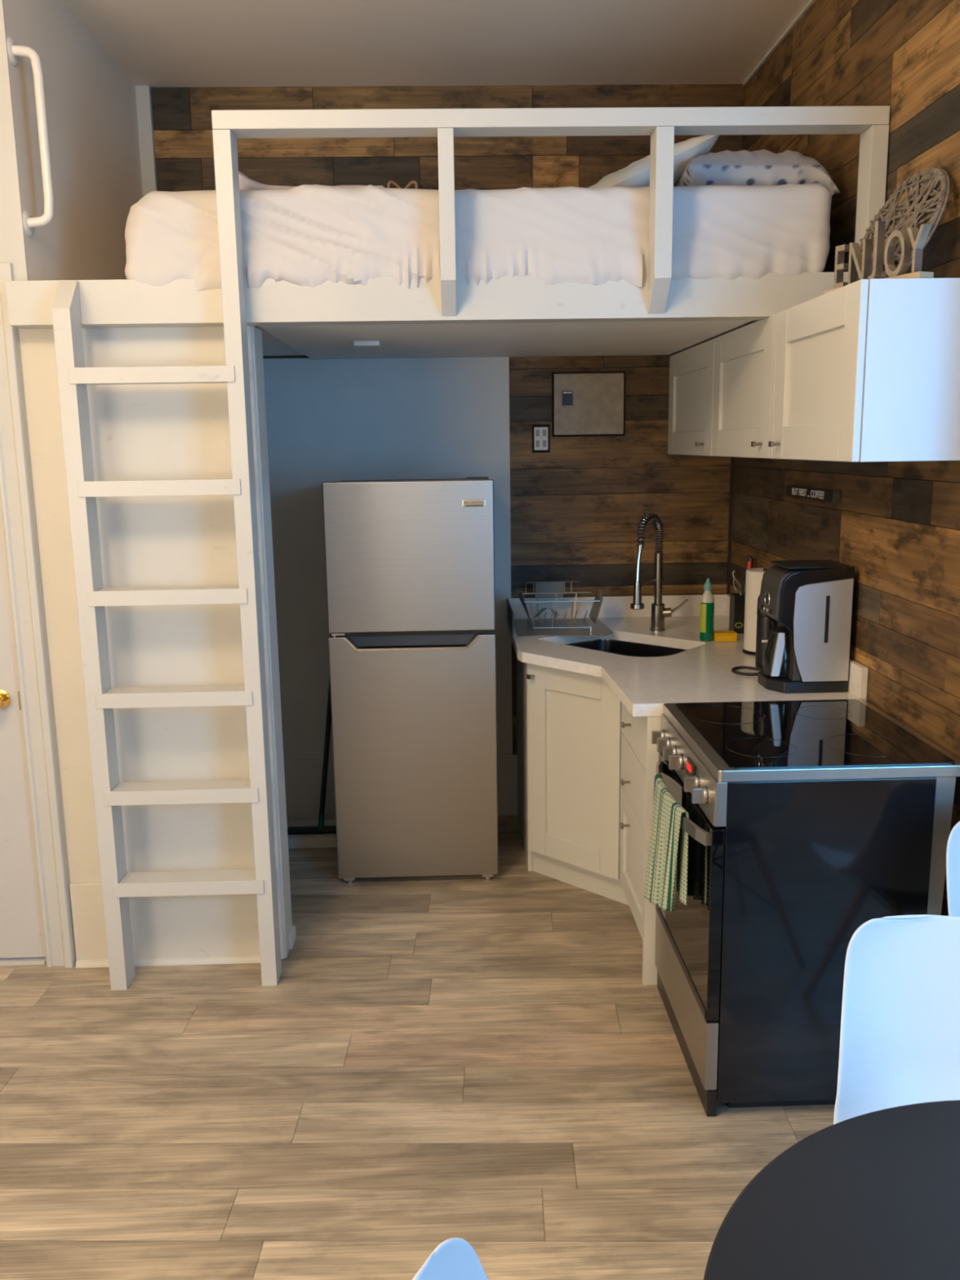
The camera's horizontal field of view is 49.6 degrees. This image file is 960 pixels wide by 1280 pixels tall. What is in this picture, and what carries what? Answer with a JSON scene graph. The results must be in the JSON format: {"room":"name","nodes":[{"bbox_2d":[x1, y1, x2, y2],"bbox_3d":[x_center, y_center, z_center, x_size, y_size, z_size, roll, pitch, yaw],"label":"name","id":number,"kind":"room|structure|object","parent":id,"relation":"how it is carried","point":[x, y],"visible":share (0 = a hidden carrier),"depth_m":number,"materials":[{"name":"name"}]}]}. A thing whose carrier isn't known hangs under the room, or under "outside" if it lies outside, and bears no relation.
{"room":"studio apartment","nodes":[
{"label":"studio apartment","id":0,"kind":"room"},
{"bbox_2d":[3,0,142,280],"bbox_3d":[-1.374,-0.577,3.819,0.100,3.071,1.412,-1,11,-1],"label":"wall","id":1,"kind":"structure","parent":0,"point":[91,108],"depth_m":3.41,"materials":[{"name":"beige paint"}]},
{"bbox_2d":[6,37,53,236],"bbox_3d":[-1.276,-1.437,2.978,0.086,0.532,0.072,-1,11,-1],"label":"grab bar","id":2,"kind":"object","parent":1,"relation":"attached to","point":[15,51],"visible":1,"depth_m":2.96,"materials":[{"name":"white metal"}]},
{"bbox_2d":[18,325,257,883],"bbox_3d":[-1.050,0.048,3.289,0.772,2.030,0.125,-1,11,-1],"label":"wall","id":3,"kind":"structure","parent":0,"point":[151,431],"depth_m":3.18,"materials":[{"name":"white paint"}]},
{"bbox_2d":[0,501,45,958],"bbox_3d":[-1.816,0.037,3.188,0.760,2.067,0.115,-1,11,-1],"label":"door","id":4,"kind":"structure","parent":3,"relation":"in","point":[21,930],"depth_m":3.32,"materials":[{"name":"white paint"}]},
{"bbox_2d":[0,956,46,965],"bbox_3d":[-1.808,1.060,3.424,0.760,0.012,0.060,-1,11,-1],"label":"trim","id":5,"kind":"structure","parent":3,"relation":"attached to","point":[37,960],"depth_m":3.40,"materials":[{"name":"white paint"}]},
{"bbox_2d":[0,294,76,968],"bbox_3d":[-1.385,0.033,3.208,0.098,2.100,0.039,0,11,4],"label":"trim","id":6,"kind":"structure","parent":3,"relation":"attached to","point":[16,486],"depth_m":3.20,"materials":[{"name":"white paint"}]},
{"bbox_2d":[69,882,260,959],"bbox_3d":[-0.995,0.918,3.384,0.652,0.283,0.014,-1,11,-1],"label":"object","id":7,"kind":"structure","parent":3,"relation":"attached to","point":[207,925],"depth_m":3.38,"materials":[{"name":"white paint"}]},
{"bbox_2d":[75,955,260,968],"bbox_3d":[-0.992,1.050,3.393,0.650,0.020,0.016,-1,11,-1],"label":"trim","id":8,"kind":"structure","parent":3,"relation":"attached to","point":[245,958],"depth_m":3.39,"materials":[{"name":"white paint"}]},
{"bbox_2d":[246,325,292,959],"bbox_3d":[-0.688,0.051,3.297,0.072,2.010,0.142,-1,11,-1],"label":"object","id":9,"kind":"structure","parent":3,"relation":"attached to","point":[256,378],"depth_m":3.25,"materials":[{"name":"white paint"}]},
{"bbox_2d":[288,925,296,949],"bbox_3d":[-0.650,1.007,3.514,0.042,0.050,0.090,-1,11,-1],"label":"trim","id":10,"kind":"structure","parent":3,"relation":"attached to","point":[292,936],"depth_m":3.49,"materials":[{"name":"white paint"}]},
{"bbox_2d":[4,271,848,359],"bbox_3d":[-0.130,-1.105,3.651,2.461,0.122,1.390,-1,11,-1],"label":"platform","id":11,"kind":"object","parent":3,"relation":"attached to","point":[508,316],"visible":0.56,"depth_m":2.98,"materials":[{"name":"white paint"}]},
{"bbox_2d":[353,340,381,347],"bbox_3d":[-0.393,-1.032,3.622,0.090,0.018,0.080,-1,11,-1],"label":"sensor","id":12,"kind":"object","parent":11,"relation":"attached to","point":[357,344],"visible":1,"depth_m":3.58,"materials":[{"name":"white plastic"}]},
{"bbox_2d":[124,183,831,290],"bbox_3d":[-0.021,-1.273,3.607,2.049,0.306,1.401,-1,11,-1],"label":"mattress","id":13,"kind":"object","parent":11,"relation":"on","point":[309,235],"visible":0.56,"depth_m":2.95,"materials":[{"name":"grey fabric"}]},
{"bbox_2d":[238,171,417,190],"bbox_3d":[-0.479,-1.383,3.207,0.581,0.093,0.320,-1,11,-1],"label":"folded blanket","id":14,"kind":"object","parent":13,"relation":"on","point":[246,183],"visible":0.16,"depth_m":3.05,"materials":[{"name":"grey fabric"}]},
{"bbox_2d":[588,134,719,187],"bbox_3d":[0.494,-1.469,3.403,0.438,0.224,0.600,-1,11,-1],"label":"pillow","id":15,"kind":"object","parent":13,"relation":"on","point":[637,174],"visible":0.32,"depth_m":3.13,"materials":[{"name":"grey fabric"}]},
{"bbox_2d":[674,149,839,195],"bbox_3d":[0.834,-1.455,3.375,0.456,0.176,0.620,-1,11,-1],"label":"pillow","id":16,"kind":"object","parent":13,"relation":"on","point":[726,167],"visible":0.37,"depth_m":3.10,"materials":[{"name":"white fabric"}]},
{"bbox_2d":[211,106,889,315],"bbox_3d":[0.201,-1.185,2.892,1.836,0.526,0.090,-1,11,-1],"label":"loft railing","id":17,"kind":"object","parent":11,"relation":"attached to","point":[662,124],"visible":0.84,"depth_m":2.82,"materials":[{"name":"white paint"}]},
{"bbox_2d":[262,356,512,759],"bbox_3d":[-0.599,-0.188,4.532,1.470,2.020,0.024,-1,11,-1],"label":"wall niche","id":18,"kind":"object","parent":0,"point":[430,418],"visible":0.21,"depth_m":4.41,"materials":[{"name":"grey paint"}]},
{"bbox_2d":[0,814,835,1279],"bbox_3d":[-0.016,1.393,1.687,5.732,0.050,7.446,-1,11,1],"label":"floor","id":19,"kind":"structure","parent":0,"point":[210,1122],"depth_m":2.64,"materials":[{"name":"brown wood"}]},
{"bbox_2d":[51,129,281,990],"bbox_3d":[-0.911,-0.147,3.052,0.516,2.496,0.095,-1,11,-1],"label":"ladder","id":20,"kind":"object","parent":19,"relation":"on","point":[118,885],"visible":1,"depth_m":3.03,"materials":[{"name":"white paint"}]},
{"bbox_2d":[286,819,337,848],"bbox_3d":[-0.736,0.833,4.462,0.325,0.043,0.220,-1,11,-1],"label":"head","id":21,"kind":"object","parent":19,"relation":"on","point":[325,840],"visible":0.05,"depth_m":4.36},
{"bbox_2d":[287,677,336,835],"bbox_3d":[-0.698,0.316,4.363,0.256,1.007,0.126,-1,11,-1],"label":"broom","id":22,"kind":"object","parent":21,"relation":"on","point":[320,828],"visible":0.6,"depth_m":4.38,"materials":[{"name":"black plastic"}]},
{"bbox_2d":[317,813,324,829],"bbox_3d":[-0.674,0.770,4.402,0.032,0.066,0.031,-1,11,-1],"label":"socket","id":23,"kind":"object","parent":22,"relation":"attached to","point":[321,817],"depth_m":4.39,"materials":[{"name":"teal plastic"}]},
{"bbox_2d":[321,476,497,884],"bbox_3d":[-0.256,0.121,4.167,0.613,1.538,0.666,-1,11,-1],"label":"refrigerator","id":24,"kind":"object","parent":19,"relation":"on","point":[410,563],"visible":1,"depth_m":3.84,"materials":[{"name":"grey metal"}]},
{"bbox_2d":[412,1237,488,1279],"bbox_3d":[0.158,1.079,0.991,0.516,0.829,0.469,1,11,10],"label":"shell chair","id":25,"kind":"object","parent":19,"relation":"on","point":[454,1258],"visible":1,"depth_m":1.12,"materials":[{"name":"white plastic"}]},
{"bbox_2d":[515,654,628,905],"bbox_3d":[0.644,0.453,4.166,0.948,0.860,0.999,-1,11,-1],"label":"base cabinet","id":26,"kind":"object","parent":19,"relation":"on","point":[569,723],"visible":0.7,"depth_m":3.84,"materials":[{"name":"white paint"}]},
{"bbox_2d":[506,594,868,716],"bbox_3d":[0.631,0.014,3.807,0.980,0.132,1.543,-1,11,-1],"label":"countertop","id":27,"kind":"structure","parent":26,"relation":"on","point":[702,673],"depth_m":3.70,"materials":[{"name":"stone"}]},
{"bbox_2d":[513,617,613,636],"bbox_3d":[0.340,-0.053,4.323,0.387,0.004,0.430,-1,11,-1],"label":"mat","id":28,"kind":"object","parent":27,"relation":"on","point":[522,628],"visible":0.82,"depth_m":4.26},
{"bbox_2d":[518,581,603,631],"bbox_3d":[0.330,-0.140,4.300,0.332,0.176,0.245,-1,11,-1],"label":"dish rack","id":29,"kind":"object","parent":28,"relation":"on","point":[547,588],"visible":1,"depth_m":4.34,"materials":[{"name":"silver metal"}]},
{"bbox_2d":[564,639,686,657],"bbox_3d":[0.537,0.126,4.017,0.599,0.160,0.410,9,14,41],"label":"sink","id":30,"kind":"object","parent":27,"relation":"in","point":[615,646],"visible":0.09,"depth_m":4.21,"materials":[{"name":"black metal"}]},
{"bbox_2d":[630,511,688,631],"bbox_3d":[0.691,-0.266,4.136,0.273,0.484,0.120,-7,12,-31],"label":"faucet","id":31,"kind":"object","parent":27,"relation":"on","point":[659,611],"visible":1,"depth_m":4.16,"materials":[{"name":"silver metal"}]},
{"bbox_2d":[699,578,714,641],"bbox_3d":[0.871,-0.116,3.979,0.054,0.241,0.037,-1,11,-1],"label":"soap bottle","id":32,"kind":"object","parent":27,"relation":"on","point":[707,604],"visible":1,"depth_m":3.97,"materials":[{"name":"green plastic"}]},
{"bbox_2d":[713,630,737,641],"bbox_3d":[0.942,-0.015,3.998,0.082,0.032,0.063,-1,11,-1],"label":"sponge","id":33,"kind":"object","parent":27,"relation":"on","point":[723,635],"visible":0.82,"depth_m":3.97,"materials":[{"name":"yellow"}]},
{"bbox_2d":[728,593,745,633],"bbox_3d":[1.040,-0.106,4.152,0.066,0.152,0.072,-1,11,-1],"label":"utensil holder","id":34,"kind":"object","parent":27,"relation":"on","point":[737,602],"visible":0.83,"depth_m":4.12,"materials":[{"name":"black plastic"}]},
{"bbox_2d":[732,569,742,595],"bbox_3d":[1.024,-0.163,4.146,0.043,0.237,0.012,-1,11,-1],"label":"whisk","id":35,"kind":"object","parent":34,"relation":"in","point":[734,579],"visible":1,"depth_m":4.14,"materials":[{"name":"silver metal"}]},
{"bbox_2d":[742,555,754,595],"bbox_3d":[1.069,-0.193,4.148,0.044,0.294,0.033,-1,11,-1],"label":"tool","id":36,"kind":"object","parent":34,"relation":"in","point":[750,562],"visible":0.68,"depth_m":4.12,"materials":[{"name":"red plastic"}]},
{"bbox_2d":[742,568,768,655],"bbox_3d":[1.021,-0.105,3.736,0.140,0.306,0.140,-1,11,-1],"label":"paper towel roll","id":37,"kind":"object","parent":27,"relation":"on","point":[753,575],"visible":0.44,"depth_m":3.70,"materials":[{"name":"white paper"}]},
{"bbox_2d":[755,594,773,668],"bbox_3d":[0.972,-0.032,3.503,0.078,0.250,0.080,-1,11,-1],"label":"coffee grinder","id":38,"kind":"object","parent":27,"relation":"on","point":[764,624],"visible":0.31,"depth_m":3.48,"materials":[{"name":"black plastic"}]},
{"bbox_2d":[731,559,854,693],"bbox_3d":[0.974,-0.060,3.288,0.278,0.384,0.362,-1,11,-1],"label":"coffee maker","id":39,"kind":"object","parent":27,"relation":"on","point":[812,599],"visible":0.98,"depth_m":3.12,"materials":[{"name":"black plastic"}]},
{"bbox_2d":[764,591,769,606],"bbox_3d":[0.886,-0.127,3.204,0.004,0.048,0.048,-1,11,-2],"label":"knob","id":40,"kind":"object","parent":39,"relation":"on","point":[766,593],"depth_m":3.20,"materials":[{"name":"silver metal"}]},
{"bbox_2d":[762,626,790,677],"bbox_3d":[0.939,0.037,3.219,0.112,0.152,0.136,-1,11,-1],"label":"coffee carafe","id":41,"kind":"object","parent":39,"relation":"on","point":[776,654],"visible":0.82,"depth_m":3.18,"materials":[{"name":"silver glass"}]},
{"bbox_2d":[619,702,661,985],"bbox_3d":[0.806,0.591,3.422,0.668,0.861,0.555,-1,11,-1],"label":"base cabinet","id":42,"kind":"object","parent":19,"relation":"on","point":[639,757],"visible":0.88,"depth_m":3.32,"materials":[{"name":"white paint"}]},
{"bbox_2d":[651,698,959,1116],"bbox_3d":[0.819,0.681,2.821,0.656,0.905,0.645,-1,11,-1],"label":"electric range","id":43,"kind":"object","parent":19,"relation":"on","point":[809,823],"visible":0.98,"depth_m":2.51,"materials":[{"name":"black metal"}]},
{"bbox_2d":[644,773,688,911],"bbox_3d":[0.490,0.580,2.783,0.058,0.376,0.338,-1,11,-1],"label":"tea towel","id":44,"kind":"object","parent":43,"relation":"hanging from","point":[667,870],"visible":0.95,"depth_m":2.69,"materials":[{"name":"green fabric"}]},
{"bbox_2d":[662,698,959,782],"bbox_3d":[0.843,0.253,2.741,0.596,0.029,0.645,-1,11,-1],"label":"cooktop","id":45,"kind":"object","parent":43,"relation":"in","point":[820,740],"depth_m":2.62,"materials":[{"name":"black glass"}]},
{"bbox_2d":[703,1100,959,1279],"bbox_3d":[0.699,1.097,1.070,0.945,0.740,0.945,-1,11,-1],"label":"round table","id":46,"kind":"object","parent":19,"relation":"on","point":[875,1195],"visible":1,"depth_m":1.26,"materials":[{"name":"black plastic"}]},
{"bbox_2d":[833,914,959,1124],"bbox_3d":[0.812,0.942,1.667,0.469,0.829,0.516,1,11,11],"label":"shell chair","id":47,"kind":"object","parent":19,"relation":"on","point":[900,1032],"visible":0.56,"depth_m":1.83,"materials":[{"name":"white plastic"}]},
{"bbox_2d":[946,821,959,916],"bbox_3d":[1.237,0.842,2.165,0.469,0.829,0.516,-1,11,1],"label":"shell chair","id":48,"kind":"object","parent":19,"relation":"on","point":[953,850],"visible":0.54,"depth_m":2.29,"materials":[{"name":"white plastic"}]},
{"bbox_2d":[61,0,808,87],"bbox_3d":[-0.106,-1.651,0.910,4.700,0.080,6.804,-1,11,-1],"label":"ceiling","id":49,"kind":"structure","parent":0,"point":[156,43],"depth_m":3.69,"materials":[{"name":"paint"}]},
{"bbox_2d":[151,84,744,754],"bbox_3d":[-0.119,-0.723,4.496,2.620,3.171,0.100,-1,11,-1],"label":"wall","id":50,"kind":"structure","parent":0,"point":[563,519],"depth_m":4.38,"materials":[{"name":"brown wood"}]},
{"bbox_2d":[135,84,157,196],"bbox_3d":[-1.329,-1.685,4.214,0.056,1.041,0.030,-1,11,-1],"label":"trim","id":51,"kind":"structure","parent":50,"relation":"attached to","point":[143,92],"depth_m":4.14,"materials":[{"name":"white paint"}]},
{"bbox_2d":[532,424,550,453],"bbox_3d":[0.260,-0.858,4.424,0.076,0.118,0.014,-1,11,-1],"label":"wall outlet","id":52,"kind":"object","parent":50,"relation":"attached to","point":[540,433],"visible":1,"depth_m":4.42,"materials":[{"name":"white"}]},
{"bbox_2d":[535,429,539,435],"bbox_3d":[0.245,-0.880,4.413,0.016,0.028,0.002,-1,11,-1],"label":"socket","id":53,"kind":"object","parent":52,"relation":"attached to","point":[537,431],"depth_m":4.41,"materials":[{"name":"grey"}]},
{"bbox_2d":[535,440,539,447],"bbox_3d":[0.246,-0.836,4.421,0.016,0.028,0.002,-1,11,-1],"label":"socket","id":54,"kind":"object","parent":52,"relation":"attached to","point":[537,442],"depth_m":4.42,"materials":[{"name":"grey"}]},
{"bbox_2d":[542,429,546,435],"bbox_3d":[0.274,-0.881,4.413,0.016,0.028,0.002,-1,11,-1],"label":"socket","id":55,"kind":"object","parent":52,"relation":"attached to","point":[544,430],"depth_m":4.41,"materials":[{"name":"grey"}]},
{"bbox_2d":[542,440,546,447],"bbox_3d":[0.275,-0.836,4.422,0.016,0.028,0.002,-1,11,-1],"label":"socket","id":56,"kind":"object","parent":52,"relation":"attached to","point":[544,441],"depth_m":4.42,"materials":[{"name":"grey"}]},
{"bbox_2d":[551,371,625,436],"bbox_3d":[0.461,-0.999,4.397,0.312,0.269,0.026,-1,11,-1],"label":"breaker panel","id":57,"kind":"object","parent":50,"relation":"attached to","point":[584,403],"visible":1,"depth_m":4.39,"materials":[{"name":"grey metal"}]},
{"bbox_2d":[726,457,733,594],"bbox_3d":[1.089,-0.505,4.516,0.012,0.620,0.012,-1,11,-1],"label":"trim","id":58,"kind":"structure","parent":50,"relation":"attached to","point":[731,473],"depth_m":4.51,"materials":[{"name":"black"}]},
{"bbox_2d":[729,0,959,915],"bbox_3d":[1.172,-0.545,3.450,0.100,3.171,2.329,-1,11,-1],"label":"wall","id":59,"kind":"structure","parent":0,"point":[900,537],"depth_m":2.90,"materials":[{"name":"brown wood"}]},
{"bbox_2d":[667,312,777,458],"bbox_3d":[0.949,-0.865,3.701,0.312,0.407,1.463,-1,11,-1],"label":"upper cabinet","id":60,"kind":"object","parent":59,"relation":"attached to","point":[722,393],"visible":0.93,"depth_m":3.51,"materials":[{"name":"white paint"}]},
{"bbox_2d":[742,0,816,85],"bbox_3d":[1.095,-2.033,3.098,0.014,0.014,2.194,-1,11,-1],"label":"trim","id":61,"kind":"structure","parent":59,"relation":"attached to","point":[811,2],"depth_m":3.71,"materials":[{"name":"white paint"}]},
{"bbox_2d":[786,484,840,503],"bbox_3d":[1.111,-0.491,3.477,0.023,0.040,0.478,-1,11,-1],"label":"wall sign","id":62,"kind":"object","parent":59,"relation":"attached to","point":[833,496],"visible":1,"depth_m":3.42,"materials":[{"name":"black plastic"}]},
{"bbox_2d":[768,277,959,462],"bbox_3d":[0.979,-0.674,2.686,0.313,0.407,0.623,-1,11,-1],"label":"upper cabinet","id":63,"kind":"object","parent":59,"relation":"attached to","point":[867,370],"visible":1,"depth_m":2.40,"materials":[{"name":"white paint"}]},
{"bbox_2d":[822,220,933,294],"bbox_3d":[0.950,-0.920,2.483,0.044,0.153,0.316,-5,12,-22],"label":"ornament","id":64,"kind":"object","parent":63,"relation":"on","point":[860,262],"visible":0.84,"depth_m":2.46,"materials":[{"name":"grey wood"}]},
{"bbox_2d":[857,167,950,280],"bbox_3d":[1.040,-1.015,2.583,0.162,0.298,0.321,-1,11,-1],"label":"sculpture","id":65,"kind":"object","parent":63,"relation":"on","point":[904,215],"visible":0.48,"depth_m":2.54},
{"bbox_3d":[-1.963,-1.475,2.974,1.086,0.976,0.118,-1,11,-1],"label":"wall","id":66,"kind":"structure","parent":0,"visible":0},
{"bbox_2d":[0,262,13,295],"bbox_3d":[-1.824,-1.035,2.994,0.948,0.090,0.030,-1,11,-1],"label":"trim","id":67,"kind":"structure","parent":66,"relation":"attached to","point":[6,268],"depth_m":2.99,"materials":[{"name":"white paint"}]},
{"bbox_2d":[0,0,28,280],"bbox_3d":[-1.378,-1.492,2.925,0.121,0.941,0.006,-1,11,-1],"label":"trim","id":68,"kind":"structure","parent":66,"relation":"attached to","point":[12,244],"depth_m":2.96,"materials":[{"name":"white paint"}]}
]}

